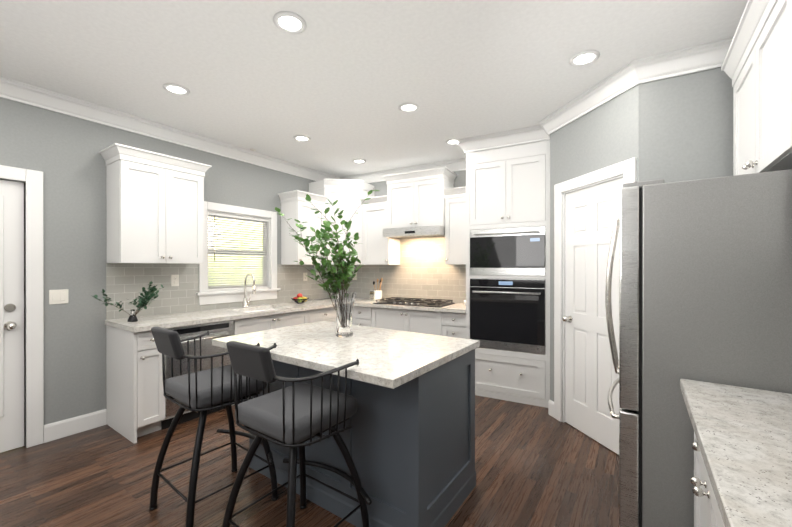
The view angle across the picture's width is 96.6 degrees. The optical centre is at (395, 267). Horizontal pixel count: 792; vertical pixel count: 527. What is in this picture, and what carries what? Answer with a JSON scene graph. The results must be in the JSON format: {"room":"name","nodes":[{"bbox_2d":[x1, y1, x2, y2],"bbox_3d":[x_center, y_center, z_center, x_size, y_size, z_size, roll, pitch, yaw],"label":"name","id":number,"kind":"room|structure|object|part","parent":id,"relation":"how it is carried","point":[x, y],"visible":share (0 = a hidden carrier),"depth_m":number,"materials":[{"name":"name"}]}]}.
{"room":"kitchen","nodes":[
{"label":"kitchen","id":0,"kind":"room"},
{"bbox_2d":[0,97,314,446],"bbox_3d":[-2.764,-0.002,2.887,0.120,2.750,6.453,0,0,35],"label":"wall","id":1,"kind":"structure","parent":0,"point":[60,151],"depth_m":2.95,"materials":[{"name":"paint"}]},
{"bbox_2d":[0,180,23,452],"bbox_3d":[-3.094,0.358,2.324,0.132,2.020,0.902,0,0,35],"label":"exterior door","id":2,"kind":"structure","parent":1,"relation":"in","point":[11,292],"depth_m":2.65,"materials":[{"name":"white wood"}]},
{"bbox_3d":[-2.860,0.368,2.620,0.087,0.198,0.066,0,0,35],"label":"exterior door hardware","id":3,"kind":"part","parent":2,"relation":"part of","materials":[{"name":"silver metal"}]},
{"bbox_2d":[0,165,43,447],"bbox_3d":[-3.128,0.312,2.347,0.140,2.125,1.100,0,0,35],"label":"door frame","id":4,"kind":"structure","parent":1,"relation":"attached to","point":[34,359],"depth_m":2.71,"materials":[{"name":"white wood"}]},
{"bbox_2d":[49,289,67,303],"bbox_3d":[-2.716,0.234,2.843,0.010,0.115,0.115,0,0,35],"label":"light switch","id":5,"kind":"object","parent":1,"relation":"attached to","point":[58,296],"visible":1,"depth_m":2.84,"materials":[{"name":"white plastic"}]},
{"bbox_2d":[44,409,106,442],"bbox_3d":[-3.511,1.308,1.696,0.016,0.135,3.401,0,0,35],"label":"baseboard","id":6,"kind":"structure","parent":1,"relation":"attached to","point":[69,427],"depth_m":2.91,"materials":[{"name":"white wood"}]},
{"bbox_2d":[103,143,206,263],"bbox_3d":[-2.214,-0.523,3.281,0.328,0.966,0.677,0,0,35],"label":"upper cabinet","id":7,"kind":"object","parent":1,"relation":"attached to","point":[155,207],"depth_m":3.11,"materials":[{"name":"white wood"}]},
{"bbox_2d":[106,263,336,319],"bbox_3d":[-1.712,0.205,4.288,0.008,0.501,2.909,0,0,35],"label":"backsplash","id":8,"kind":"structure","parent":1,"relation":"attached to","point":[126,283],"depth_m":3.53,"materials":[{"name":"tile"}]},
{"bbox_2d":[171,275,178,285],"bbox_3d":[-2.219,0.128,3.544,0.008,0.115,0.072,0,0,35],"label":"electrical outlet plate","id":9,"kind":"object","parent":8,"relation":"attached to","point":[174,280],"depth_m":3.54,"materials":[{"name":"white plastic"}]},
{"bbox_2d":[303,273,306,280],"bbox_3d":[-1.263,0.126,4.918,0.008,0.115,0.072,0,0,35],"label":"electrical outlet plate","id":10,"kind":"object","parent":8,"relation":"attached to","point":[304,274],"depth_m":4.90,"materials":[{"name":"white plastic"}]},
{"bbox_2d":[196,201,280,304],"bbox_3d":[-1.847,-0.158,4.161,0.170,1.110,1.032,0,0,35],"label":"window","id":11,"kind":"structure","parent":1,"relation":"in","point":[206,297],"depth_m":4.13,"materials":[{"name":"white wood"}]},
{"bbox_2d":[208,211,268,290],"bbox_3d":[-1.854,-0.183,4.166,0.054,0.864,0.772,0,0,35],"label":"window blinds","id":12,"kind":"object","parent":11,"relation":"attached to","point":[261,283],"visible":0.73,"depth_m":4.13,"materials":[{"name":"white"}]},
{"bbox_2d":[279,191,322,264],"bbox_3d":[-1.231,-0.500,4.695,0.328,0.916,0.462,0,0,35],"label":"upper cabinet","id":13,"kind":"object","parent":1,"relation":"attached to","point":[294,205],"depth_m":4.53,"materials":[{"name":"white wood"}]},
{"bbox_2d":[309,178,373,264],"bbox_3d":[-0.776,-0.621,5.039,0.682,1.156,0.746,0,0,35],"label":"upper cabinet","id":14,"kind":"object","parent":1,"relation":"attached to","point":[348,193],"depth_m":4.85,"materials":[{"name":"white wood"}]},
{"bbox_3d":[-0.713,-0.622,4.812,0.411,1.154,0.418,0,0,35],"label":"corner door","id":15,"kind":"part","parent":14,"relation":"part of","materials":[{"name":"white wood"}]},
{"bbox_2d":[0,37,732,182],"bbox_3d":[-0.712,-1.311,1.668,4.640,0.125,6.558,0,0,35],"label":"crown molding","id":16,"kind":"structure","parent":1,"relation":"attached to","point":[684,61],"depth_m":3.01,"materials":[{"name":"white wood"}]},
{"bbox_2d":[0,395,618,526],"bbox_3d":[-0.528,1.405,1.935,5.240,0.060,7.800,0,0,35],"label":"floor","id":17,"kind":"structure","parent":0,"point":[537,466],"depth_m":2.28,"materials":[{"name":"brown wood"}]},
{"bbox_2d":[106,325,168,442],"bbox_3d":[-2.231,0.936,3.018,0.603,0.874,0.225,0,0,35],"label":"base cabinet","id":18,"kind":"object","parent":17,"relation":"on","point":[139,404],"depth_m":2.87,"materials":[{"name":"white wood"}]},
{"bbox_2d":[105,298,368,332],"bbox_3d":[-1.431,0.477,4.128,0.648,0.040,2.990,0,0,35],"label":"countertop","id":19,"kind":"structure","parent":18,"relation":"on","point":[174,320],"depth_m":3.38,"materials":[{"name":"white stone"}]},
{"bbox_2d":[93,281,163,321],"bbox_3d":[-2.223,0.289,2.962,0.342,0.336,0.570,0,0,35],"label":"plant","id":20,"kind":"object","parent":19,"relation":"on","point":[143,302],"visible":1,"depth_m":3.00,"materials":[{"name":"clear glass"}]},
{"bbox_2d":[237,309,256,312],"bbox_3d":[-1.514,0.584,3.959,0.450,0.199,0.620,0,0,35],"label":"sink","id":21,"kind":"object","parent":19,"relation":"in","point":[238,310],"depth_m":4.00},
{"bbox_2d":[241,273,255,308],"bbox_3d":[-1.670,0.258,4.049,0.221,0.397,0.090,0,0,35],"label":"faucet","id":22,"kind":"object","parent":19,"relation":"on","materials":[{"name":"silver metal"}]},
{"bbox_2d":[291,293,308,303],"bbox_3d":[-1.229,0.386,4.517,0.230,0.137,0.230,0,0,35],"label":"fruit bowl","id":23,"kind":"object","parent":19,"relation":"on","point":[299,299],"visible":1,"depth_m":4.48,"materials":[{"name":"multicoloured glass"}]},
{"bbox_2d":[169,321,240,426],"bbox_3d":[-1.990,0.936,3.365,0.603,0.874,0.714,0,0,35],"label":"dishwasher","id":24,"kind":"object","parent":17,"relation":"on","point":[217,329],"depth_m":3.19,"materials":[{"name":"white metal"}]},
{"bbox_2d":[149,327,277,526],"bbox_3d":[-1.051,0.847,2.044,0.644,1.055,0.566,0,0,35],"label":"stool","id":25,"kind":"object","parent":17,"relation":"on","point":[202,393],"visible":0.88,"depth_m":1.91,"materials":[{"name":"metal"}]},
{"bbox_2d":[241,309,308,398],"bbox_3d":[-1.553,0.935,3.993,0.603,0.874,0.940,0,0,35],"label":"base cabinet","id":26,"kind":"object","parent":17,"relation":"on","point":[279,320],"depth_m":3.79,"materials":[{"name":"white wood"}]},
{"bbox_2d":[222,341,371,526],"bbox_3d":[-0.478,0.848,1.692,0.645,1.055,0.560,0,0,35],"label":"stool","id":27,"kind":"object","parent":17,"relation":"on","point":[294,417],"visible":1,"depth_m":1.57,"materials":[{"name":"fabric"}]},
{"bbox_2d":[309,305,335,322],"bbox_3d":[-1.146,0.934,4.578,0.603,0.874,0.606,0,0,35],"label":"base cabinet","id":28,"kind":"object","parent":17,"relation":"on","point":[315,315],"depth_m":4.39,"materials":[{"name":"white wood"}]},
{"bbox_2d":[352,308,371,326],"bbox_3d":[-0.269,0.934,4.884,0.505,0.874,0.773,0,0,35],"label":"base cabinet","id":29,"kind":"object","parent":17,"relation":"on","point":[360,316],"depth_m":4.56,"materials":[{"name":"white wood"}]},
{"bbox_2d":[249,349,475,526],"bbox_3d":[-0.253,0.937,2.330,1.364,0.875,0.701,0,0,35],"label":"kitchen island","id":30,"kind":"object","parent":17,"relation":"on","point":[408,437],"depth_m":1.86,"materials":[{"name":"grey wood"}]},
{"bbox_2d":[212,321,479,388],"bbox_3d":[-0.327,0.479,2.251,1.432,0.040,0.950,0,0,35],"label":"island countertop","id":31,"kind":"structure","parent":30,"relation":"on","point":[388,358],"depth_m":1.98,"materials":[{"name":"white stone"}]},
{"bbox_2d":[275,185,378,336],"bbox_3d":[-0.432,-0.052,2.346,0.492,1.019,0.658,0,0,35],"label":"vase","id":32,"kind":"object","parent":31,"relation":"on","point":[344,303],"visible":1,"depth_m":2.33,"materials":[{"name":"clear glass"}]},
{"bbox_3d":[-0.350,0.313,2.382,0.168,0.290,0.160,0,0,35],"label":"glass","id":33,"kind":"part","parent":32,"relation":"part of","materials":[{"name":"clear glass"}]},
{"bbox_2d":[372,308,463,337],"bbox_3d":[0.394,0.934,4.423,1.238,0.874,0.773,0,0,35],"label":"base cabinet","id":34,"kind":"object","parent":17,"relation":"on","point":[432,323],"depth_m":4.17,"materials":[{"name":"white wood"}]},
{"bbox_2d":[353,300,463,315],"bbox_3d":[0.223,0.476,4.509,1.632,0.040,0.824,0,0,35],"label":"countertop","id":35,"kind":"structure","parent":34,"relation":"on","point":[453,309],"depth_m":4.22,"materials":[{"name":"white stone"}]},
{"bbox_2d":[369,290,373,299],"bbox_3d":[-0.313,0.389,5.050,0.100,0.130,0.102,0,0,29],"label":"canister","id":36,"kind":"object","parent":35,"relation":"on","point":[371,294],"visible":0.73,"depth_m":5.01,"materials":[{"name":"silver metal"}]},
{"bbox_2d":[373,278,382,300],"bbox_3d":[-0.239,0.295,4.915,0.138,0.317,0.123,0,0,35],"label":"crock","id":37,"kind":"object","parent":35,"relation":"on","point":[377,294],"visible":0.96,"depth_m":4.88,"materials":[{"name":"white ceramic"}]},
{"bbox_2d":[368,297,459,307],"bbox_3d":[0.231,0.432,4.490,0.961,0.048,0.611,0,0,35],"label":"cooktop","id":38,"kind":"object","parent":35,"relation":"in","point":[417,303],"depth_m":4.38,"materials":[{"name":"metal"}]},
{"bbox_2d":[460,140,549,407],"bbox_3d":[1.291,0.062,3.932,0.912,2.620,0.739,0,0,35],"label":"tall cabinet","id":39,"kind":"object","parent":17,"relation":"on","point":[502,315],"depth_m":3.62,"materials":[{"name":"white wood"}]},
{"bbox_2d":[605,169,791,526],"bbox_3d":[1.599,0.490,1.770,0.937,1.770,0.910,0,0,35],"label":"refrigerator","id":40,"kind":"object","parent":17,"relation":"on","point":[705,280],"visible":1,"depth_m":1.48,"materials":[{"name":"grey metal"}]},
{"bbox_2d":[690,435,719,526],"bbox_3d":[1.238,0.939,0.942,0.603,0.874,0.809,0,0,35],"label":"base cabinet","id":41,"kind":"object","parent":17,"relation":"on","point":[705,515],"depth_m":1.18,"materials":[{"name":"white painted wood"},{"name":"brushed nickel"}]},
{"bbox_2d":[680,379,791,526],"bbox_3d":[0.949,0.481,0.566,0.648,0.040,1.760,0,0,35],"label":"countertop","id":42,"kind":"structure","parent":41,"relation":"on","point":[744,435],"depth_m":0.91,"materials":[{"name":"white stone"}]},
{"bbox_2d":[0,0,747,176],"bbox_3d":[-0.528,-1.405,1.931,5.240,0.060,7.800,0,0,35],"label":"ceiling","id":43,"kind":"structure","parent":0,"point":[338,82],"depth_m":2.34,"materials":[{"name":"paint"}]},
{"bbox_2d":[163,83,189,94],"bbox_3d":[-1.677,-1.370,2.699,0.181,0.011,0.178,0,0,35],"label":"recessed light","id":44,"kind":"object","parent":43,"relation":"in","point":[177,89],"depth_m":2.71,"materials":[{"name":"white plastic"}]},
{"bbox_2d":[273,11,306,33],"bbox_3d":[-0.591,-1.369,1.965,0.179,0.011,0.180,0,0,35],"label":"recessed light","id":45,"kind":"object","parent":43,"relation":"in","point":[289,22],"depth_m":1.97,"materials":[{"name":"white plastic"}]},
{"bbox_2d":[293,135,310,141],"bbox_3d":[-0.993,-1.371,3.720,0.178,0.011,0.180,0,0,35],"label":"recessed light","id":46,"kind":"object","parent":43,"relation":"in","point":[303,138],"depth_m":3.75,"materials":[{"name":"white"}]},
{"bbox_2d":[352,159,365,162],"bbox_3d":[-0.472,-1.373,4.519,0.178,0.011,0.170,0,0,35],"label":"recessed light","id":47,"kind":"object","parent":43,"relation":"in","point":[355,160],"depth_m":4.54,"materials":[{"name":"white"}]},
{"bbox_2d":[398,102,418,111],"bbox_3d":[0.109,-1.370,3.007,0.176,0.011,0.180,0,0,35],"label":"recessed light","id":48,"kind":"object","parent":43,"relation":"in","point":[405,107],"depth_m":3.02,"materials":[{"name":"white plastic"}]},
{"bbox_2d":[446,138,460,144],"bbox_3d":[0.624,-1.372,3.821,0.177,0.011,0.183,0,0,35],"label":"recessed light","id":49,"kind":"object","parent":43,"relation":"in","point":[450,141],"depth_m":3.84,"materials":[{"name":"white"}]},
{"bbox_2d":[569,50,599,66],"bbox_3d":[1.227,-1.369,2.300,0.175,0.011,0.185,0,0,35],"label":"recessed light","id":50,"kind":"object","parent":43,"relation":"in","point":[583,58],"depth_m":2.31,"materials":[{"name":"white"}]},
{"bbox_2d":[339,170,465,302],"bbox_3d":[0.522,-0.004,4.773,3.426,2.750,0.507,0,0,35],"label":"wall","id":51,"kind":"structure","parent":0,"point":[423,270],"depth_m":4.61,"materials":[{"name":"tile"}]},
{"bbox_2d":[339,236,465,302],"bbox_3d":[0.095,-0.037,4.949,2.204,0.984,0.251,0,0,35],"label":"backsplash","id":52,"kind":"structure","parent":51,"relation":"attached to","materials":[{"name":"tile"}]},
{"bbox_2d":[360,167,465,264],"bbox_3d":[0.260,-0.623,4.578,1.572,1.162,0.501,0,0,29],"label":"upper cabinet","id":53,"kind":"object","parent":51,"relation":"attached to","point":[424,203],"visible":1,"depth_m":4.44,"materials":[{"name":"painted wood"},{"name":"brushed nickel"}]},
{"bbox_2d":[383,225,444,239],"bbox_3d":[0.286,-0.448,4.559,0.825,0.108,0.572,0,0,35],"label":"range hood","id":54,"kind":"object","parent":53,"relation":"attached to","point":[416,231],"depth_m":4.37,"materials":[{"name":"silver metal"}]},
{"bbox_2d":[548,84,638,454],"bbox_3d":[1.577,-0.001,2.862,0.180,2.750,0.932,0,0,-13],"label":"wall","id":55,"kind":"structure","parent":0,"point":[594,160],"depth_m":2.86,"materials":[{"name":"paint"}]},
{"bbox_3d":[1.488,0.443,3.060,0.080,0.056,0.076,0,0,35],"label":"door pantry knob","id":56,"kind":"part","parent":55,"relation":"part of","materials":[{"name":"silver metal"}]},
{"bbox_3d":[1.587,0.357,2.828,0.484,2.017,0.447,0,0,35],"label":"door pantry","id":57,"kind":"part","parent":55,"relation":"part of","materials":[{"name":"white wood"}]},
{"bbox_3d":[1.561,0.309,2.826,0.641,2.130,0.603,0,0,35],"label":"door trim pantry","id":58,"kind":"part","parent":55,"relation":"part of","materials":[{"name":"white wood"}]},
{"bbox_2d":[639,67,732,182],"bbox_3d":[2.116,0.000,2.207,1.003,2.750,0.136,0,0,29],"label":"wall","id":59,"kind":"structure","parent":0,"point":[685,127],"depth_m":2.28,"materials":[{"name":"paint"}]},
{"bbox_3d":[0.911,0.003,-0.166,0.120,2.750,5.636,0,0,35],"label":"wall","id":60,"kind":"structure","parent":0,"visible":0},
{"bbox_2d":[729,0,780,175],"bbox_3d":[1.871,-0.829,1.609,0.329,0.769,1.008,0,0,35],"label":"upper cabinet","id":61,"kind":"object","parent":60,"relation":"attached to","point":[756,67],"depth_m":1.65,"materials":[{"name":"white wood"}]},
{"bbox_2d":[781,0,791,169],"bbox_3d":[1.333,-0.625,0.836,0.329,1.176,0.998,0,0,35],"label":"upper cabinet","id":62,"kind":"object","parent":60,"relation":"attached to","point":[786,5],"depth_m":1.37,"materials":[{"name":"white wood"}]}
]}

